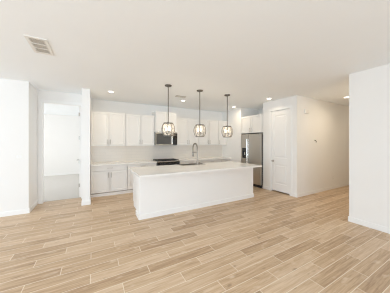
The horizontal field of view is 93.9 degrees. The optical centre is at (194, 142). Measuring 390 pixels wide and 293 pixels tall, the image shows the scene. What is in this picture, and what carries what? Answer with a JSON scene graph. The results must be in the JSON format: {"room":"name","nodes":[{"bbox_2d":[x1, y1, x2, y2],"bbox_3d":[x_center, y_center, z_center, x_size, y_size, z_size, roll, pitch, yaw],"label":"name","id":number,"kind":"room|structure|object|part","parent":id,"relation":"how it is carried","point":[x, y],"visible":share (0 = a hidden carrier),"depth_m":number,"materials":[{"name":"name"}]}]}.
{"room":"open-plan kitchen","nodes":[
{"label":"open-plan kitchen","id":0,"kind":"room"},
{"bbox_2d":[0,78,36,211],"bbox_3d":[-5.441,0.095,3.381,3.760,2.850,0.790,0,0,-29],"label":"wall","id":1,"kind":"structure","parent":0,"point":[18,99],"depth_m":3.87,"materials":[{"name":"paint"}]},
{"bbox_2d":[0,200,37,216],"bbox_3d":[-5.398,1.471,3.319,3.775,0.098,0.670,0,0,-29],"label":"baseboard","id":2,"kind":"structure","parent":1,"relation":"attached to","point":[23,211],"depth_m":3.86,"materials":[{"name":"paint"}]},
{"bbox_2d":[37,90,81,203],"bbox_3d":[-3.529,0.095,4.824,0.985,2.850,0.120,0,0,-29],"label":"wall","id":3,"kind":"structure","parent":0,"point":[41,94],"depth_m":4.63,"materials":[{"name":"paint"}]},
{"bbox_2d":[39,99,81,203],"bbox_3d":[-3.503,0.212,4.829,0.965,2.615,0.135,0,0,-29],"label":"door frame","id":4,"kind":"structure","parent":3,"relation":"attached to","point":[41,101],"depth_m":4.57,"materials":[{"name":"paint"}]},
{"bbox_2d":[79,107,80,196],"bbox_3d":[-3.408,0.251,5.398,0.181,2.510,0.814,0,0,-32],"label":"door","id":5,"kind":"structure","parent":4,"relation":"in","point":[79,107],"depth_m":5.07,"materials":[{"name":"paint"}]},
{"bbox_2d":[44,114,78,173],"bbox_3d":[-7.029,0.095,8.292,3.745,2.850,0.120,0,0,-29],"label":"wall","id":6,"kind":"structure","parent":0,"point":[61,132],"depth_m":8.62,"materials":[{"name":"paint"}]},
{"bbox_2d":[44,172,78,175],"bbox_3d":[-6.996,1.471,8.233,3.745,0.098,0.015,0,0,-29],"label":"baseboard","id":7,"kind":"structure","parent":6,"relation":"attached to","point":[70,172],"depth_m":8.61,"materials":[{"name":"paint"}]},
{"bbox_2d":[44,174,79,201],"bbox_3d":[-5.907,1.577,6.267,3.745,0.126,4.710,0,0,-29],"label":"floor","id":8,"kind":"structure","parent":0,"point":[57,187],"depth_m":6.19,"materials":[{"name":"white paint"}]},
{"bbox_2d":[82,88,90,200],"bbox_3d":[-4.004,0.095,6.870,0.167,2.850,5.500,0,0,-29],"label":"wall pillar","id":9,"kind":"structure","parent":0,"point":[86,97],"depth_m":4.47,"materials":[{"name":"paint"}]},
{"bbox_2d":[81,195,90,205],"bbox_3d":[-2.825,1.471,4.743,0.197,0.098,0.665,0,0,-29],"label":"baseboard","id":10,"kind":"structure","parent":9,"relation":"attached to","point":[82,202],"depth_m":4.46,"materials":[{"name":"paint"}]},
{"bbox_2d":[91,99,221,120],"bbox_3d":[-0.960,0.095,6.797,5.088,2.850,0.120,0,0,-29],"label":"wall","id":11,"kind":"structure","parent":0,"point":[96,105],"depth_m":6.29,"materials":[{"name":"paint"}]},
{"bbox_2d":[91,111,125,145],"bbox_3d":[-2.650,-0.420,5.587,0.952,1.020,0.355,0,0,-29],"label":"upper cabinet","id":12,"kind":"object","parent":11,"relation":"attached to","point":[107,128],"visible":0.98,"depth_m":5.46,"materials":[{"name":"paint"}]},
{"bbox_3d":[-2.795,-0.420,5.356,0.461,1.012,0.020,0,0,-29],"label":"door","id":13,"kind":"part","parent":12,"relation":"part of","materials":[{"name":"paint"}]},
{"bbox_3d":[-2.377,-0.420,5.588,0.461,1.012,0.020,0,0,-29],"label":"door","id":14,"kind":"part","parent":12,"relation":"part of","materials":[{"name":"paint"}]},
{"bbox_2d":[126,113,153,145],"bbox_3d":[-1.829,-0.420,6.042,0.916,1.020,0.355,0,0,-29],"label":"upper cabinet","id":15,"kind":"object","parent":11,"relation":"attached to","point":[139,128],"visible":0.98,"depth_m":5.90,"materials":[{"name":"paint"}]},
{"bbox_3d":[-1.966,-0.420,5.815,0.443,1.012,0.020,0,0,-29],"label":"door","id":16,"kind":"part","parent":15,"relation":"part of","materials":[{"name":"paint"}]},
{"bbox_3d":[-1.565,-0.420,6.038,0.443,1.012,0.020,0,0,-29],"label":"door","id":17,"kind":"part","parent":15,"relation":"part of","materials":[{"name":"paint"}]},
{"bbox_2d":[91,145,221,162],"bbox_3d":[-0.981,0.333,6.711,4.968,0.565,0.010,0,0,-29],"label":"backsplash","id":18,"kind":"structure","parent":11,"relation":"attached to","point":[99,154],"depth_m":6.37,"materials":[{"name":"tile"}]},
{"bbox_2d":[152,111,176,131],"bbox_3d":[-1.059,-0.730,6.417,0.786,0.700,0.445,0,0,-29],"label":"upper cabinet","id":19,"kind":"object","parent":11,"relation":"attached to","point":[160,117],"visible":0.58,"depth_m":6.21,"materials":[{"name":"paint"}]},
{"bbox_3d":[-1.146,-0.730,6.167,0.378,0.692,0.020,0,0,-29],"label":"door","id":20,"kind":"part","parent":19,"relation":"part of","materials":[{"name":"paint"}]},
{"bbox_2d":[154,132,176,144],"bbox_3d":[-1.054,-0.155,6.408,0.776,0.441,0.445,0,0,-29],"label":"microwave","id":21,"kind":"object","parent":19,"relation":"attached to","point":[159,139],"visible":0.84,"depth_m":6.21,"materials":[{"name":"grey metal"}]},
{"bbox_3d":[-1.064,-0.135,6.204,0.519,0.359,0.002,0,0,-29],"label":"glass","id":22,"kind":"part","parent":21,"relation":"part of","materials":[{"name":"grey glass"}]},
{"bbox_3d":[-0.714,-0.135,6.420,0.170,0.400,0.044,0,0,-29],"label":"control panel","id":23,"kind":"part","parent":21,"relation":"part of","materials":[{"name":"black glass"}]},
{"bbox_3d":[-0.801,-0.730,6.358,0.378,0.692,0.020,0,0,-29],"label":"door","id":24,"kind":"part","parent":19,"relation":"part of","materials":[{"name":"paint"}]},
{"bbox_2d":[177,117,198,144],"bbox_3d":[-0.329,-0.420,6.873,0.924,1.020,0.355,0,0,-29],"label":"upper cabinet","id":25,"kind":"object","parent":11,"relation":"attached to","point":[185,126],"visible":0.93,"depth_m":6.73,"materials":[{"name":"paint"}]},
{"bbox_3d":[-0.467,-0.420,6.646,0.447,1.012,0.020,0,0,-29],"label":"door","id":26,"kind":"part","parent":25,"relation":"part of","materials":[{"name":"paint"}]},
{"bbox_3d":[-0.062,-0.420,6.871,0.447,1.012,0.020,0,0,-29],"label":"door","id":27,"kind":"part","parent":25,"relation":"part of","materials":[{"name":"paint"}]},
{"bbox_2d":[199,119,217,144],"bbox_3d":[0.487,-0.420,7.326,0.934,1.020,0.355,0,0,-29],"label":"upper cabinet","id":28,"kind":"object","parent":11,"relation":"attached to","point":[211,136],"visible":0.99,"depth_m":7.21,"materials":[{"name":"paint"}]},
{"bbox_3d":[0.347,-0.420,7.097,0.452,1.012,0.020,0,0,-29],"label":"door","id":29,"kind":"part","parent":28,"relation":"part of","materials":[{"name":"paint"}]},
{"bbox_3d":[0.756,-0.420,7.324,0.452,1.012,0.020,0,0,-29],"label":"door","id":30,"kind":"part","parent":28,"relation":"part of","materials":[{"name":"paint"}]},
{"bbox_2d":[218,120,226,144],"bbox_3d":[1.087,-0.420,7.658,0.428,1.020,0.355,0,0,-29],"label":"upper cabinet","id":31,"kind":"object","parent":11,"relation":"attached to","point":[222,140],"visible":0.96,"depth_m":7.52,"materials":[{"name":"paint"}]},
{"bbox_2d":[0,0,389,115],"bbox_3d":[0.364,-1.390,4.604,15.300,0.120,13.900,0,0,-29],"label":"ceiling","id":32,"kind":"structure","parent":0,"point":[250,51],"depth_m":2.56,"materials":[{"name":"paint"}]},
{"bbox_2d":[24,35,53,55],"bbox_3d":[-2.120,-1.324,2.495,0.225,0.012,0.480,0,0,-29],"label":"ceiling vent","id":33,"kind":"object","parent":32,"relation":"in","point":[39,45],"visible":1,"depth_m":2.46,"materials":[{"name":"metal"}]},
{"bbox_2d":[161,84,174,135],"bbox_3d":[-0.617,-0.744,4.197,0.291,1.173,0.291,0,0,25],"label":"pendant light","id":34,"kind":"object","parent":32,"relation":"hanging from","point":[166,85],"visible":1,"depth_m":4.19,"materials":[{"name":"glass"}]},
{"bbox_3d":[-0.617,-0.885,4.197,0.021,0.800,0.020,0,0,-29],"label":"rod","id":35,"kind":"part","parent":34,"relation":"part of","materials":[{"name":"silver metal"}]},
{"bbox_2d":[194,90,205,136],"bbox_3d":[0.122,-0.744,4.607,0.291,1.173,0.291,0,0,25],"label":"pendant light","id":36,"kind":"object","parent":32,"relation":"hanging from","point":[199,91],"visible":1,"depth_m":4.60,"materials":[{"name":"glass"}]},
{"bbox_3d":[0.122,-0.885,4.607,0.021,0.800,0.020,0,0,-29],"label":"rod","id":37,"kind":"part","parent":36,"relation":"part of","materials":[{"name":"silver metal"}]},
{"bbox_2d":[222,94,232,136],"bbox_3d":[0.892,-0.744,5.033,0.291,1.173,0.291,0,0,25],"label":"pendant light","id":38,"kind":"object","parent":32,"relation":"hanging from","point":[227,95],"visible":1,"depth_m":5.03,"materials":[{"name":"glass"}]},
{"bbox_2d":[0,185,389,292],"bbox_3d":[1.406,1.580,2.723,15.300,0.120,9.600,0,0,-29],"label":"floor","id":39,"kind":"structure","parent":0,"point":[273,241],"depth_m":2.62,"materials":[{"name":"brown wood"}]},
{"bbox_2d":[91,165,127,197],"bbox_3d":[-2.580,1.083,5.482,0.972,0.875,0.584,0,0,-29],"label":"base cabinet","id":40,"kind":"object","parent":39,"relation":"on","point":[110,178],"visible":0.99,"depth_m":5.24,"materials":[{"name":"paint"}]},
{"bbox_3d":[-2.674,1.109,5.149,0.471,0.607,0.020,0,0,-29],"label":"door","id":41,"kind":"part","parent":40,"relation":"part of","materials":[{"name":"paint"}]},
{"bbox_3d":[-2.461,0.724,5.267,0.958,0.143,0.020,0,0,-29],"label":"drawer","id":42,"kind":"part","parent":40,"relation":"part of","materials":[{"name":"paint"}]},
{"bbox_3d":[-2.248,1.109,5.385,0.471,0.607,0.020,0,0,-29],"label":"door","id":43,"kind":"part","parent":40,"relation":"part of","materials":[{"name":"paint"}]},
{"bbox_2d":[91,160,156,165],"bbox_3d":[-2.188,0.625,5.703,1.875,0.039,0.582,0,0,-29],"label":"countertop","id":44,"kind":"structure","parent":40,"relation":"on","point":[145,161],"depth_m":5.63,"materials":[{"name":"white stone"}]},
{"bbox_2d":[127,163,156,192],"bbox_3d":[-1.760,1.083,5.937,0.896,0.875,0.584,0,0,-29],"label":"base cabinet","id":45,"kind":"object","parent":39,"relation":"on","point":[129,173],"visible":0.36,"depth_m":5.56,"materials":[{"name":"paint"}]},
{"bbox_3d":[-1.837,1.109,5.613,0.433,0.607,0.020,0,0,-29],"label":"door","id":46,"kind":"part","parent":45,"relation":"part of","materials":[{"name":"paint"}]},
{"bbox_3d":[-1.641,0.724,5.722,0.882,0.143,0.020,0,0,-29],"label":"drawer","id":47,"kind":"part","parent":45,"relation":"part of","materials":[{"name":"paint"}]},
{"bbox_2d":[153,158,179,165],"bbox_3d":[-1.002,1.021,6.314,0.780,0.898,0.661,0,0,-29],"label":"range","id":48,"kind":"object","parent":39,"relation":"on","point":[160,162],"visible":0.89,"depth_m":6.11,"materials":[{"name":"black metal"}]},
{"bbox_3d":[-0.876,0.684,6.087,0.780,0.112,0.037,0,0,-29],"label":"control panel","id":49,"kind":"part","parent":48,"relation":"part of","materials":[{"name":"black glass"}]},
{"bbox_2d":[180,160,201,163],"bbox_3d":[-0.271,1.083,6.762,0.916,0.875,0.584,0,0,-29],"label":"base cabinet","id":50,"kind":"object","parent":39,"relation":"on","point":[200,161],"visible":0.18,"depth_m":6.51,"materials":[{"name":"paint"}]},
{"bbox_2d":[179,157,230,161],"bbox_3d":[0.329,0.625,7.098,2.297,0.039,0.582,0,0,-29],"label":"countertop","id":51,"kind":"structure","parent":50,"relation":"on","point":[210,158],"depth_m":7.10,"materials":[{"name":"white stone"}]},
{"bbox_2d":[133,168,253,219],"bbox_3d":[0.021,1.083,4.803,3.155,0.875,1.051,0,0,-29],"label":"kitchen island","id":52,"kind":"object","parent":39,"relation":"on","point":[156,196],"visible":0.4,"depth_m":4.16,"materials":[{"name":"paint"}]},
{"bbox_3d":[-1.357,1.030,4.199,0.018,0.770,0.698,0,0,-29],"label":"panel","id":53,"kind":"part","parent":52,"relation":"part of","materials":[{"name":"paint"}]},
{"bbox_2d":[128,161,261,177],"bbox_3d":[0.082,0.625,4.693,3.226,0.039,1.290,0,0,-29],"label":"island countertop","id":54,"kind":"structure","parent":52,"relation":"on","point":[164,170],"depth_m":4.32,"materials":[{"name":"white stone"}]},
{"bbox_2d":[178,163,203,165],"bbox_3d":[-0.081,0.728,5.117,0.738,0.265,0.278,0,0,-29],"label":"sink","id":55,"kind":"object","parent":54,"relation":"in","point":[193,163],"visible":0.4,"depth_m":5.15,"materials":[{"name":"silver metal"}]},
{"bbox_2d":[192,143,199,164],"bbox_3d":[0.040,0.299,5.098,0.142,0.611,0.309,0,0,-29],"label":"kitchen faucet","id":56,"kind":"object","parent":54,"relation":"on","point":[194,143],"visible":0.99,"depth_m":5.03,"materials":[{"name":"silver metal"}]},
{"bbox_3d":[0.198,1.471,4.486,3.155,0.098,0.325,0,0,-29],"label":"baseboard","id":57,"kind":"part","parent":52,"relation":"part of","materials":[{"name":"paint"}]},
{"bbox_2d":[201,159,220,162],"bbox_3d":[0.524,1.083,7.203,0.896,0.875,0.584,0,0,-29],"label":"base cabinet","id":58,"kind":"object","parent":39,"relation":"on","point":[219,160],"visible":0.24,"depth_m":6.93,"materials":[{"name":"paint"}]},
{"bbox_2d":[241,133,262,187],"bbox_3d":[2.285,0.589,6.650,0.874,1.862,0.913,0,0,-29],"label":"refrigerator","id":59,"kind":"object","parent":39,"relation":"on","point":[251,144],"visible":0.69,"depth_m":6.31,"materials":[{"name":"grey metal"}]},
{"bbox_3d":[1.859,0.550,6.730,0.058,1.740,0.361,0,0,-29],"label":"freezer door","id":60,"kind":"part","parent":59,"relation":"part of","materials":[{"name":"silver metal"}]},
{"bbox_3d":[2.083,0.550,6.327,0.058,1.740,0.544,0,0,-29],"label":"fridge door","id":61,"kind":"part","parent":59,"relation":"part of","materials":[{"name":"silver metal"}]},
{"bbox_2d":[222,108,258,162],"bbox_3d":[1.936,0.095,7.676,1.070,2.850,1.150,0,0,-29],"label":"wall","id":62,"kind":"structure","parent":0,"point":[232,150],"depth_m":7.23,"materials":[{"name":"paint"}]},
{"bbox_2d":[263,95,298,193],"bbox_3d":[2.945,0.095,5.800,0.885,2.850,1.170,0,0,-29],"label":"wall","id":63,"kind":"structure","parent":0,"point":[294,100],"depth_m":5.21,"materials":[{"name":"paint"}]},
{"bbox_2d":[263,186,296,197],"bbox_3d":[2.555,1.471,5.575,0.015,0.098,1.185,0,0,-29],"label":"baseboard","id":64,"kind":"structure","parent":63,"relation":"attached to","point":[264,187],"depth_m":5.53,"materials":[{"name":"paint"}]},
{"bbox_2d":[269,105,291,195],"bbox_3d":[2.608,0.222,5.550,0.146,2.596,0.782,0,0,-29],"label":"door","id":65,"kind":"structure","parent":63,"relation":"in","point":[280,119],"depth_m":5.55,"materials":[{"name":"paint"}]},
{"bbox_2d":[299,96,348,192],"bbox_3d":[5.119,0.095,6.405,5.035,2.850,0.120,0,0,-29],"label":"wall","id":66,"kind":"structure","parent":0,"point":[327,123],"depth_m":5.69,"materials":[{"name":"paint"}]},
{"bbox_2d":[297,182,348,197],"bbox_3d":[5.056,1.471,6.293,5.055,0.098,0.015,0,0,-29],"label":"baseboard","id":67,"kind":"structure","parent":66,"relation":"attached to","point":[344,184],"depth_m":5.66,"materials":[{"name":"paint"}]},
{"bbox_2d":[349,64,389,227],"bbox_3d":[6.640,0.095,2.903,5.770,2.850,4.640,0,0,-29],"label":"wall","id":68,"kind":"structure","parent":0,"point":[369,90],"depth_m":3.27,"materials":[{"name":"paint"}]},
{"bbox_2d":[348,216,389,233],"bbox_3d":[6.586,1.471,2.882,5.685,0.098,4.655,0,0,-29],"label":"baseboard","id":69,"kind":"structure","parent":68,"relation":"attached to","point":[350,219],"depth_m":3.26,"materials":[{"name":"paint"}]},
{"bbox_3d":[3.120,0.095,6.520,0.120,2.850,2.020,0,0,-29],"label":"wall","id":70,"kind":"structure","parent":0,"visible":0},
{"bbox_2d":[241,114,262,133],"bbox_3d":[2.381,-0.667,6.711,0.965,0.625,0.960,0,0,-29],"label":"upper cabinet","id":71,"kind":"object","parent":70,"relation":"attached to","point":[253,124],"visible":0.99,"depth_m":6.43,"materials":[{"name":"paint"}]},
{"bbox_3d":[1.883,-0.667,6.710,0.020,0.617,0.465,0,0,-29],"label":"door","id":72,"kind":"part","parent":71,"relation":"part of","materials":[{"name":"paint"}]},
{"bbox_3d":[2.116,-0.667,6.289,0.020,0.617,0.465,0,0,-29],"label":"door","id":73,"kind":"part","parent":71,"relation":"part of","materials":[{"name":"paint"}]}
]}

